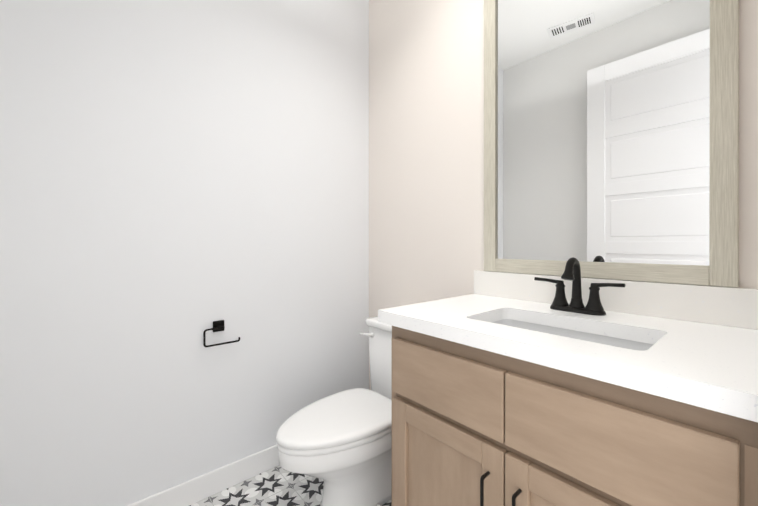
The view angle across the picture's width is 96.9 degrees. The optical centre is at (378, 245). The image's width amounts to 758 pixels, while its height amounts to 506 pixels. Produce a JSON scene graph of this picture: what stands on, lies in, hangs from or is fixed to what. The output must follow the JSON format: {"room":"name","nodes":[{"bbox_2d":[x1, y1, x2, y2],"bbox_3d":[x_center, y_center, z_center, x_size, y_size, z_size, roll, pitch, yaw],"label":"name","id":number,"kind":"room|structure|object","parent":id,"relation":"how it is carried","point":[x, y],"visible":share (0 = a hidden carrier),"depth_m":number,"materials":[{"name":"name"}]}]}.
{"room":"bathroom","nodes":[
{"label":"bathroom","id":0,"kind":"room"},
{"bbox_2d":[0,0,368,505],"bbox_3d":[-0.725,-0.265,1.597,1.890,2.750,0.120,0,0,-41],"label":"wall","id":1,"kind":"structure","parent":0,"point":[178,178],"depth_m":1.40,"materials":[{"name":"white paint"}]},
{"bbox_2d":[127,444,279,505],"bbox_3d":[-0.668,1.057,1.556,1.618,0.105,0.017,0,0,-41],"label":"baseboard","id":2,"kind":"structure","parent":1,"relation":"attached to","point":[200,488],"depth_m":1.48,"materials":[{"name":"white wood"}]},
{"bbox_2d":[203,320,239,346],"bbox_3d":[-0.707,0.392,1.511,0.155,0.104,0.032,0,0,-41],"label":"toilet paper holder","id":3,"kind":"object","parent":1,"relation":"attached to","point":[218,326],"visible":0.96,"depth_m":1.50,"materials":[{"name":"black metal"}]},
{"bbox_2d":[190,465,391,505],"bbox_3d":[-0.146,1.141,0.931,1.890,0.060,1.888,0,0,-41],"label":"floor","id":4,"kind":"structure","parent":0,"point":[278,485],"depth_m":1.51,"materials":[{"name":"tile"}]},
{"bbox_2d":[276,316,391,505],"bbox_3d":[-0.091,0.749,1.515,0.775,0.722,0.448,0,0,-41],"label":"toilet","id":5,"kind":"object","parent":4,"relation":"on","point":[340,444],"visible":0.73,"depth_m":1.37,"materials":[{"name":"white ceramic"}]},
{"bbox_2d":[378,257,757,505],"bbox_3d":[0.496,0.575,0.983,0.605,1.071,0.880,0,0,-41],"label":"bathroom vanity","id":6,"kind":"object","parent":4,"relation":"on","point":[570,386],"visible":1,"depth_m":0.79,"materials":[{"name":"brown wood"}]},
{"bbox_2d":[369,0,757,389],"bbox_3d":[0.553,-0.265,1.456,0.142,2.750,1.768,0,0,-41],"label":"wall","id":7,"kind":"structure","parent":0,"point":[611,139],"depth_m":1.23,"materials":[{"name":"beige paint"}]}
]}

